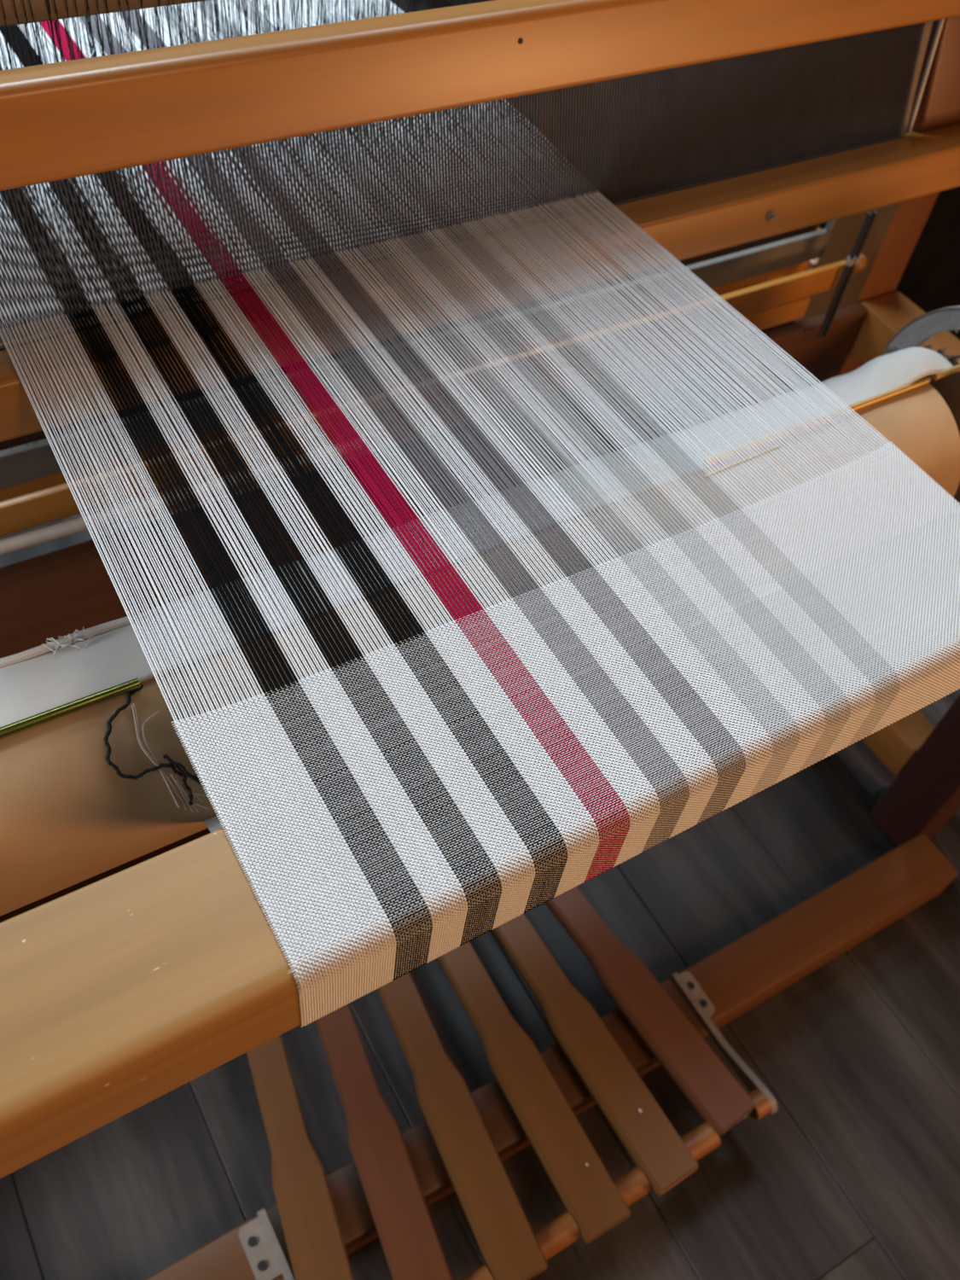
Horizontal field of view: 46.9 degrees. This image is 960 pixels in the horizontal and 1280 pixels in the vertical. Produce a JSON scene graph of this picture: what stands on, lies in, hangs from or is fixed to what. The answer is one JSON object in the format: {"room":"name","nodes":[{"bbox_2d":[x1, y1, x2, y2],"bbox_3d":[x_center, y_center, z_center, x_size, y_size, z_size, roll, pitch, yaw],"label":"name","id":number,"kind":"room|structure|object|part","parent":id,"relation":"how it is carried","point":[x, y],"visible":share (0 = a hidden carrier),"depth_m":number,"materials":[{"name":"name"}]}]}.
{"room":"weaving studio","nodes":[
{"label":"weaving studio","id":0,"kind":"room"},
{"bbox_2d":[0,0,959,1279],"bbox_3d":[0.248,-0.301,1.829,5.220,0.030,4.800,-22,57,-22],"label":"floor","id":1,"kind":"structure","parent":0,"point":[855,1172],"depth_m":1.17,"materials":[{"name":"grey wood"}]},
{"bbox_2d":[0,79,959,1279],"bbox_3d":[-0.130,-0.290,0.951,1.496,1.250,1.352,-22,57,-22],"label":"frame","id":2,"kind":"object","parent":1,"relation":"on","point":[122,986],"visible":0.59,"depth_m":0.97,"materials":[{"name":"brown wood"}]},
{"bbox_2d":[0,436,366,555],"bbox_3d":[-0.386,-0.072,0.875,0.650,0.020,0.012,-21,57,-22],"label":"tube","id":3,"kind":"object","parent":2,"relation":"attached to","point":[19,542],"visible":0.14,"depth_m":0.90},
{"bbox_2d":[0,0,492,342],"bbox_3d":[-0.165,-0.383,0.886,1.250,0.390,0.010,-22,57,-22],"label":"shaft","id":4,"kind":"object","parent":2,"relation":"attached to","point":[214,0],"visible":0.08,"depth_m":0.83,"materials":[{"name":"silver wood"}]},
{"bbox_2d":[0,0,506,341],"bbox_3d":[-0.155,-0.369,0.876,1.250,0.390,0.010,-22,57,-22],"label":"shaft","id":5,"kind":"object","parent":2,"relation":"attached to","point":[124,12],"visible":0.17,"depth_m":0.81,"materials":[{"name":"silver wood"}]},
{"bbox_2d":[0,261,808,501],"bbox_3d":[-0.166,-0.216,1.031,1.245,0.028,0.015,-22,57,-22],"label":"wooden rod","id":6,"kind":"object","parent":2,"relation":"attached to","point":[57,479],"visible":0.25,"depth_m":1.05,"materials":[{"name":"brown wood"}]},
{"bbox_2d":[0,0,819,450],"bbox_3d":[-0.145,-0.354,0.866,1.250,0.390,0.010,-22,57,-22],"label":"shaft","id":7,"kind":"object","parent":2,"relation":"attached to","point":[40,435],"visible":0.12,"depth_m":0.87,"materials":[{"name":"silver wood"}]},
{"bbox_2d":[0,0,835,488],"bbox_3d":[-0.135,-0.340,0.856,1.250,0.390,0.010,-22,57,-22],"label":"shaft","id":8,"kind":"object","parent":2,"relation":"attached to","point":[28,462],"visible":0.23,"depth_m":0.91,"materials":[{"name":"silver wood"}]},
{"bbox_2d":[0,260,846,537],"bbox_3d":[-0.135,-0.193,0.985,1.248,0.032,0.009,-22,57,-22],"label":"wooden beam","id":9,"kind":"object","parent":2,"relation":"attached to","point":[45,506],"visible":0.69,"depth_m":1.00,"materials":[{"name":"brown wood"}]},
{"bbox_2d":[852,253,866,273],"bbox_3d":[0.415,-0.417,1.224,0.029,0.021,0.021,-22,57,-22],"label":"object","id":10,"kind":"object","parent":9,"relation":"attached to","point":[862,264],"visible":0.52,"depth_m":1.22,"materials":[{"name":"brown wood"}]},
{"bbox_2d":[0,0,890,722],"bbox_3d":[-0.213,-0.429,0.891,0.479,0.017,1.102,-22,57,-22],"label":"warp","id":11,"kind":"object","parent":2,"relation":"on","point":[213,571],"visible":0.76,"depth_m":0.69,"materials":[{"name":"white fabric"}]},
{"bbox_2d":[704,444,780,476],"bbox_3d":[0.163,-0.111,0.685,0.063,0.001,0.001,-24,58,-24],"label":"thread","id":12,"kind":"object","parent":11,"relation":"attached to","point":[779,445],"visible":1,"depth_m":0.69,"materials":[{"name":"beige fabric"}]},
{"bbox_2d":[140,296,810,517],"bbox_3d":[0.037,-0.243,1.086,0.755,0.027,0.009,-22,57,-22],"label":"wooden rod","id":13,"kind":"object","parent":2,"relation":"attached to","point":[794,310],"visible":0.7,"depth_m":1.11,"materials":[{"name":"brown wood"}]},
{"bbox_2d":[0,0,959,442],"bbox_3d":[-0.065,-0.312,0.762,1.340,0.189,0.114,-22,57,-22],"label":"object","id":14,"kind":"object","parent":2,"relation":"attached to","point":[748,120],"visible":0.93,"depth_m":0.78,"materials":[{"name":"brown wood"}]},
{"bbox_3d":[-0.074,-0.374,0.727,1.340,0.060,0.053,-22,57,-22],"label":"rail","id":15,"kind":"part","parent":14,"relation":"part of","materials":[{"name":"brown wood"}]},
{"bbox_2d":[0,343,959,916],"bbox_3d":[-0.045,-0.011,0.789,1.320,0.169,0.158,-22,57,-22],"label":"beam","id":16,"kind":"structure","parent":2,"relation":"on","point":[67,818],"depth_m":0.67,"materials":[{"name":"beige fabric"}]},
{"bbox_2d":[0,677,140,738],"bbox_3d":[-0.367,0.091,0.579,0.386,0.006,0.006,-22,57,-22],"label":"rod","id":17,"kind":"object","parent":16,"relation":"on","point":[14,728],"visible":1,"depth_m":0.63,"materials":[{"name":"gold metal"}]},
{"bbox_2d":[104,684,215,805],"bbox_3d":[-0.194,0.072,0.653,0.062,0.057,0.043,36,56,20],"label":"yarn","id":18,"kind":"object","parent":16,"relation":"attached to","point":[183,772],"visible":0.93,"depth_m":0.65},
{"bbox_2d":[131,703,209,813],"bbox_3d":[-0.188,0.073,0.662,0.054,0.064,0.020,40,58,23],"label":"thread","id":19,"kind":"object","parent":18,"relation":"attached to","point":[152,758],"visible":0.99,"depth_m":0.65},
{"bbox_2d":[704,376,930,465],"bbox_3d":[0.269,-0.173,0.866,0.238,0.006,0.006,-22,58,-23],"label":"rod","id":20,"kind":"object","parent":16,"relation":"on","point":[926,380],"visible":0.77,"depth_m":0.88,"materials":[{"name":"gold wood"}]},
{"bbox_2d":[931,364,959,380],"bbox_3d":[0.416,-0.234,0.932,0.097,0.006,0.006,-22,58,-23],"label":"rod","id":21,"kind":"object","parent":16,"relation":"on","point":[955,369],"visible":1,"depth_m":0.92,"materials":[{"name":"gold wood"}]},
{"bbox_3d":[0.133,-0.814,1.767,0.066,0.680,0.060,-22,57,-22],"label":"post","id":22,"kind":"part","parent":2,"relation":"part of","materials":[{"name":"metal"}]},
{"bbox_2d":[171,441,959,1027],"bbox_3d":[0.068,0.044,0.679,0.482,0.202,0.221,-22,57,-22],"label":"cloth","id":23,"kind":"object","parent":2,"relation":"on","point":[416,946],"visible":1,"depth_m":0.55,"materials":[{"name":"white fabric"}]},
{"bbox_2d":[460,1088,771,1279],"bbox_3d":[0.081,0.542,1.019,0.488,0.025,0.025,-22,57,-22],"label":"rod","id":24,"kind":"object","parent":2,"relation":"on","point":[563,1230],"visible":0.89,"depth_m":1.04,"materials":[{"name":"brown wood"}]},
{"bbox_2d":[246,1035,354,1279],"bbox_3d":[-0.221,0.377,1.096,0.047,0.018,0.660,-13,55,-17],"label":"treadle","id":25,"kind":"object","parent":24,"relation":"attached to","point":[315,1243],"visible":0.64,"depth_m":1.00,"materials":[{"name":"brown wood"}]},
{"bbox_2d":[314,1003,453,1279],"bbox_3d":[-0.160,0.352,1.124,0.047,0.018,0.660,-15,55,-18],"label":"treadle","id":26,"kind":"object","parent":24,"relation":"attached to","point":[409,1239],"visible":0.65,"depth_m":1.02,"materials":[{"name":"brown wood"}]},
{"bbox_2d":[376,972,547,1279],"bbox_3d":[-0.104,0.326,1.152,0.047,0.018,0.660,-18,56,-20],"label":"treadle","id":27,"kind":"object","parent":24,"relation":"attached to","point":[509,1248],"visible":0.68,"depth_m":1.03,"materials":[{"name":"brown wood"}]},
{"bbox_2d":[436,941,630,1243],"bbox_3d":[-0.043,0.304,1.177,0.047,0.019,0.660,-21,57,-22],"label":"treadle","id":28,"kind":"object","parent":24,"relation":"attached to","point":[575,1169],"visible":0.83,"depth_m":1.06,"materials":[{"name":"brown wood"}]},
{"bbox_2d":[491,913,698,1196],"bbox_3d":[0.014,0.281,1.202,0.047,0.019,0.661,-23,58,-23],"label":"treadle","id":29,"kind":"object","parent":24,"relation":"attached to","point":[642,1126],"visible":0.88,"depth_m":1.09,"materials":[{"name":"brown wood"}]},
{"bbox_2d":[544,886,755,1136],"bbox_3d":[0.062,0.249,1.234,0.047,0.018,0.660,-26,59,-25],"label":"treadle","id":30,"kind":"object","parent":24,"relation":"attached to","point":[698,1072],"visible":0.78,"depth_m":1.13,"materials":[{"name":"brown wood"}]},
{"bbox_3d":[0.282,-0.674,1.555,0.066,0.065,0.619,-22,57,-22],"label":"rail","id":31,"kind":"part","parent":2,"relation":"part of","materials":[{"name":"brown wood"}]},
{"bbox_2d":[816,211,872,338],"bbox_3d":[0.397,-0.395,1.207,0.008,0.155,0.008,-22,57,-22],"label":"rod","id":32,"kind":"object","parent":2,"relation":"hanging from","point":[851,258],"visible":1,"depth_m":1.20,"materials":[{"name":"metal"}]},
{"bbox_2d":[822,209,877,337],"bbox_3d":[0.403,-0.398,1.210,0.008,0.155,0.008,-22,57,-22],"label":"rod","id":33,"kind":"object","parent":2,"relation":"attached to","point":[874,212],"visible":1,"depth_m":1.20,"materials":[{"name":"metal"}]},
{"bbox_3d":[0.371,-0.088,1.502,0.052,0.060,0.650,-22,57,-22],"label":"rail","id":34,"kind":"part","parent":2,"relation":"part of","materials":[{"name":"brown wood"}]},
{"bbox_3d":[0.578,-0.255,1.261,0.066,0.065,0.399,-22,57,-22],"label":"rail","id":35,"kind":"part","parent":2,"relation":"part of","materials":[{"name":"brown wood"}]},
{"bbox_3d":[0.576,0.024,1.151,0.062,0.690,0.064,-22,57,-22],"label":"post","id":36,"kind":"part","parent":2,"relation":"part of","materials":[{"name":"brown wood"}]},
{"bbox_2d":[883,305,959,359],"bbox_3d":[0.472,-0.238,0.956,0.116,0.109,0.206,-22,57,-22],"label":"wheel","id":37,"kind":"object","parent":2,"relation":"attached to","point":[917,331],"visible":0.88,"depth_m":0.97,"materials":[{"name":"grey metal"}]},
{"bbox_2d":[736,186,959,366],"bbox_3d":[0.781,-0.797,1.900,0.691,0.578,0.384,-22,57,-22],"label":"wall","id":38,"kind":"structure","parent":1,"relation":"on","point":[930,279],"depth_m":1.76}
]}

